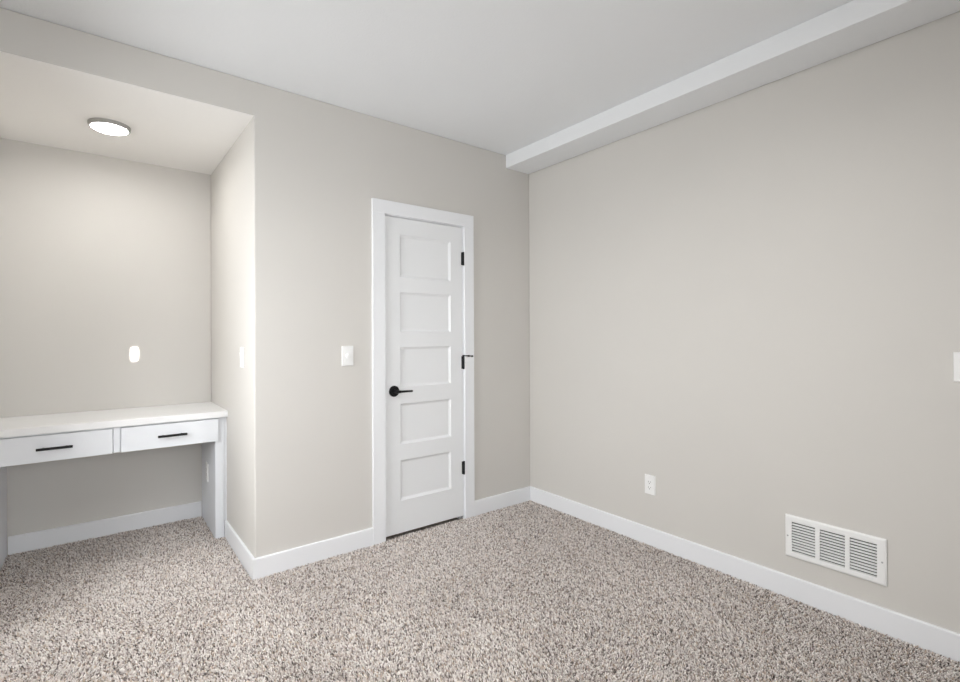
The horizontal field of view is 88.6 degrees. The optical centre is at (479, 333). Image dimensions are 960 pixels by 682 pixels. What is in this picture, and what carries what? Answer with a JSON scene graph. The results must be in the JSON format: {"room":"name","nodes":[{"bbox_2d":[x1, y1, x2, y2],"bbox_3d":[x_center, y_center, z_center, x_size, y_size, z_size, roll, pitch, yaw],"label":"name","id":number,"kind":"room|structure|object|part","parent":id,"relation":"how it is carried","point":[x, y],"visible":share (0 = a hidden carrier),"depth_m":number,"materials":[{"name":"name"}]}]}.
{"room":"empty bedroom","nodes":[
{"label":"empty bedroom","id":0,"kind":"room"},
{"bbox_2d":[0,138,210,554],"bbox_3d":[-2.437,0.030,3.273,1.129,2.573,0.120,0,0,-38],"label":"wall","id":1,"kind":"structure","parent":0,"point":[105,262],"depth_m":3.18,"materials":[{"name":"beige paint"}]},
{"bbox_2d":[8,501,201,554],"bbox_3d":[-2.392,1.258,3.214,1.005,0.116,0.014,0,0,-38],"label":"baseboard","id":2,"kind":"structure","parent":1,"relation":"attached to","point":[47,538],"depth_m":3.17,"materials":[{"name":"white paint"}]},
{"bbox_2d":[0,51,253,174],"bbox_3d":[-2.028,-1.210,2.754,1.140,0.100,1.213,0,0,-38],"label":"ceiling","id":3,"kind":"structure","parent":0,"point":[42,103],"depth_m":2.64,"materials":[{"name":"white paint"}]},
{"bbox_2d":[87,118,130,135],"bbox_3d":[-2.060,-1.143,2.736,0.194,0.034,0.194,0,0,-38],"label":"recessed light","id":4,"kind":"object","parent":3,"relation":"in","point":[107,126],"visible":1,"depth_m":2.70,"materials":[{"name":"white plastic"}]},
{"bbox_2d":[211,117,254,557],"bbox_3d":[-1.569,0.026,3.183,0.129,2.573,1.326,0,0,-38],"label":"wall","id":5,"kind":"structure","parent":0,"point":[232,180],"depth_m":2.96,"materials":[{"name":"beige paint"}]},
{"bbox_2d":[225,520,253,578],"bbox_3d":[-1.415,1.253,2.881,0.014,0.116,0.688,0,0,-38],"label":"baseboard","id":6,"kind":"structure","parent":5,"relation":"attached to","point":[244,555],"depth_m":2.83,"materials":[{"name":"white paint"}]},
{"bbox_2d":[239,347,243,367],"bbox_3d":[-1.370,0.136,2.820,0.014,0.119,0.073,0,0,-38],"label":"light switch","id":7,"kind":"object","parent":5,"relation":"attached to","point":[241,353],"visible":1,"depth_m":2.81,"materials":[{"name":"white plastic"}]},
{"bbox_2d":[0,7,529,557],"bbox_3d":[-1.068,-0.020,2.800,3.600,2.658,0.120,0,0,-38],"label":"wall","id":8,"kind":"structure","parent":0,"point":[319,166],"depth_m":2.87,"materials":[{"name":"beige paint"}]},
{"bbox_2d":[252,527,372,579],"bbox_3d":[-0.931,1.251,2.813,0.690,0.116,0.014,0,0,-38],"label":"baseboard","id":9,"kind":"structure","parent":8,"relation":"attached to","point":[270,564],"depth_m":2.78,"materials":[{"name":"white paint"}]},
{"bbox_2d":[342,346,352,365],"bbox_3d":[-0.785,0.132,2.930,0.073,0.119,0.020,0,0,-38],"label":"light switch","id":10,"kind":"object","parent":8,"relation":"attached to","point":[347,351],"visible":1,"depth_m":2.93,"materials":[{"name":"white plastic"}]},
{"bbox_3d":[-0.787,0.132,2.932,0.040,0.072,0.002,0,0,-38],"label":"switch frame","id":11,"kind":"part","parent":10,"relation":"part of","materials":[{"name":"white plastic"}]},
{"bbox_2d":[372,198,474,544],"bbox_3d":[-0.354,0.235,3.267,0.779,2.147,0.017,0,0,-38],"label":"trim","id":12,"kind":"structure","parent":8,"relation":"attached to","point":[380,207],"depth_m":3.07,"materials":[{"name":"white paint"}]},
{"bbox_2d":[385,216,472,536],"bbox_3d":[-0.323,0.265,3.285,0.667,2.020,0.094,0,0,-38],"label":"door","id":13,"kind":"structure","parent":8,"relation":"in","point":[425,359],"depth_m":3.27,"materials":[{"name":"white paint"}]},
{"bbox_3d":[-0.544,0.365,3.122,0.070,0.070,0.010,0,0,-38],"label":"handle","id":14,"kind":"part","parent":13,"relation":"part of","materials":[{"name":"black metal"}]},
{"bbox_3d":[-0.488,0.364,3.129,0.119,0.022,0.052,0,0,-38],"label":"lever","id":15,"kind":"part","parent":13,"relation":"part of","materials":[{"name":"black metal"}]},
{"bbox_2d":[475,486,529,515],"bbox_3d":[0.172,1.250,3.671,0.546,0.116,0.014,0,0,-38],"label":"baseboard","id":16,"kind":"structure","parent":8,"relation":"attached to","point":[484,505],"depth_m":3.66,"materials":[{"name":"white paint"}]},
{"bbox_2d":[0,0,852,154],"bbox_3d":[0.114,-1.419,1.277,3.840,0.120,3.990,0,0,-38],"label":"ceiling","id":17,"kind":"structure","parent":0,"point":[503,77],"depth_m":2.30,"materials":[{"name":"white paint"}]},
{"bbox_2d":[4,510,956,681],"bbox_3d":[-0.248,1.352,1.746,3.840,0.100,5.203,0,0,-38],"label":"floor","id":18,"kind":"structure","parent":0,"point":[452,519],"depth_m":2.21,"materials":[{"name":"carpet"}]},
{"bbox_2d":[0,500,959,681],"bbox_3d":[-0.431,1.296,2.175,3.344,0.018,4.040,0,0,-38],"label":"carpet","id":19,"kind":"structure","parent":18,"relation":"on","point":[123,579],"depth_m":2.23,"materials":[{"name":"beige carpet"}]},
{"bbox_2d":[0,402,227,569],"bbox_3d":[-2.217,0.903,2.997,1.136,0.823,0.572,0,0,-38],"label":"desk","id":20,"kind":"object","parent":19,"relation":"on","point":[59,436],"visible":0.99,"depth_m":2.87,"materials":[{"name":"white laminate"}]},
{"bbox_3d":[-2.658,0.923,2.688,0.050,0.784,0.517,0,0,-38],"label":"leg panel","id":21,"kind":"part","parent":20,"relation":"part of","materials":[{"name":"white paint"}]},
{"bbox_3d":[-2.266,0.608,2.621,0.149,0.014,0.036,0,0,-38],"label":"drawer handle","id":22,"kind":"part","parent":20,"relation":"part of","materials":[{"name":"black metal"}]},
{"bbox_3d":[-2.284,0.609,2.641,0.498,0.141,0.020,0,0,-38],"label":"drawer","id":23,"kind":"part","parent":20,"relation":"part of","materials":[{"name":"white paint"}]},
{"bbox_3d":[-1.861,0.609,2.970,0.498,0.141,0.020,0,0,-38],"label":"drawer","id":24,"kind":"part","parent":20,"relation":"part of","materials":[{"name":"white paint"}]},
{"bbox_3d":[-1.843,0.608,2.949,0.150,0.014,0.036,0,0,-38],"label":"drawer handle","id":25,"kind":"part","parent":20,"relation":"part of","materials":[{"name":"black metal"}]},
{"bbox_2d":[206,462,208,481],"bbox_3d":[-1.855,0.936,3.341,0.008,0.119,0.073,0,0,-38],"label":"wall outlet","id":26,"kind":"object","parent":20,"relation":"attached to","point":[207,464],"visible":1,"depth_m":3.31,"materials":[{"name":"white plastic"}]},
{"bbox_3d":[-1.819,0.922,3.341,0.050,0.784,0.517,0,0,-38],"label":"leg panel","id":27,"kind":"part","parent":20,"relation":"part of","materials":[{"name":"white paint"}]},
{"bbox_2d":[506,0,959,173],"bbox_3d":[1.438,-1.311,2.306,0.235,0.099,3.750,0,0,-38],"label":"beam","id":28,"kind":"structure","parent":0,"point":[854,25],"depth_m":2.40,"materials":[{"name":"white paint"}]},
{"bbox_2d":[529,11,959,633],"bbox_3d":[1.588,-0.031,2.413,0.120,2.658,3.990,0,0,-38],"label":"wall","id":29,"kind":"structure","parent":0,"point":[747,303],"depth_m":2.48,"materials":[{"name":"beige paint"}]},
{"bbox_2d":[645,474,655,495],"bbox_3d":[1.041,0.925,3.014,0.008,0.119,0.073,0,0,-38],"label":"wall outlet","id":30,"kind":"object","parent":29,"relation":"attached to","point":[650,485],"visible":1,"depth_m":3.01,"materials":[{"name":"white plastic"}]},
{"bbox_2d":[647,479,651,490],"bbox_3d":[1.039,0.925,3.012,0.002,0.068,0.034,0,0,-38],"label":"socket","id":31,"kind":"object","parent":30,"relation":"attached to","point":[649,481],"depth_m":3.01,"materials":[{"name":"white plastic"}]},
{"bbox_2d":[530,486,959,663],"bbox_3d":[1.540,1.240,2.368,0.014,0.116,3.750,0,0,-38],"label":"baseboard","id":32,"kind":"structure","parent":29,"relation":"attached to","point":[942,641],"depth_m":2.43,"materials":[{"name":"white paint"}]},
{"bbox_2d":[785,514,886,586],"bbox_3d":[1.662,0.984,2.293,0.113,0.201,0.394,0,0,-38],"label":"air vent","id":33,"kind":"object","parent":29,"relation":"in","point":[853,553],"visible":1,"depth_m":2.26,"materials":[{"name":"white metal"}]},
{"bbox_2d":[953,352,959,381],"bbox_3d":[1.891,0.131,1.915,0.014,0.119,0.073,0,0,-38],"label":"light switch","id":34,"kind":"object","parent":29,"relation":"attached to","point":[956,355],"visible":1,"depth_m":1.94,"materials":[{"name":"white plastic"}]}
]}

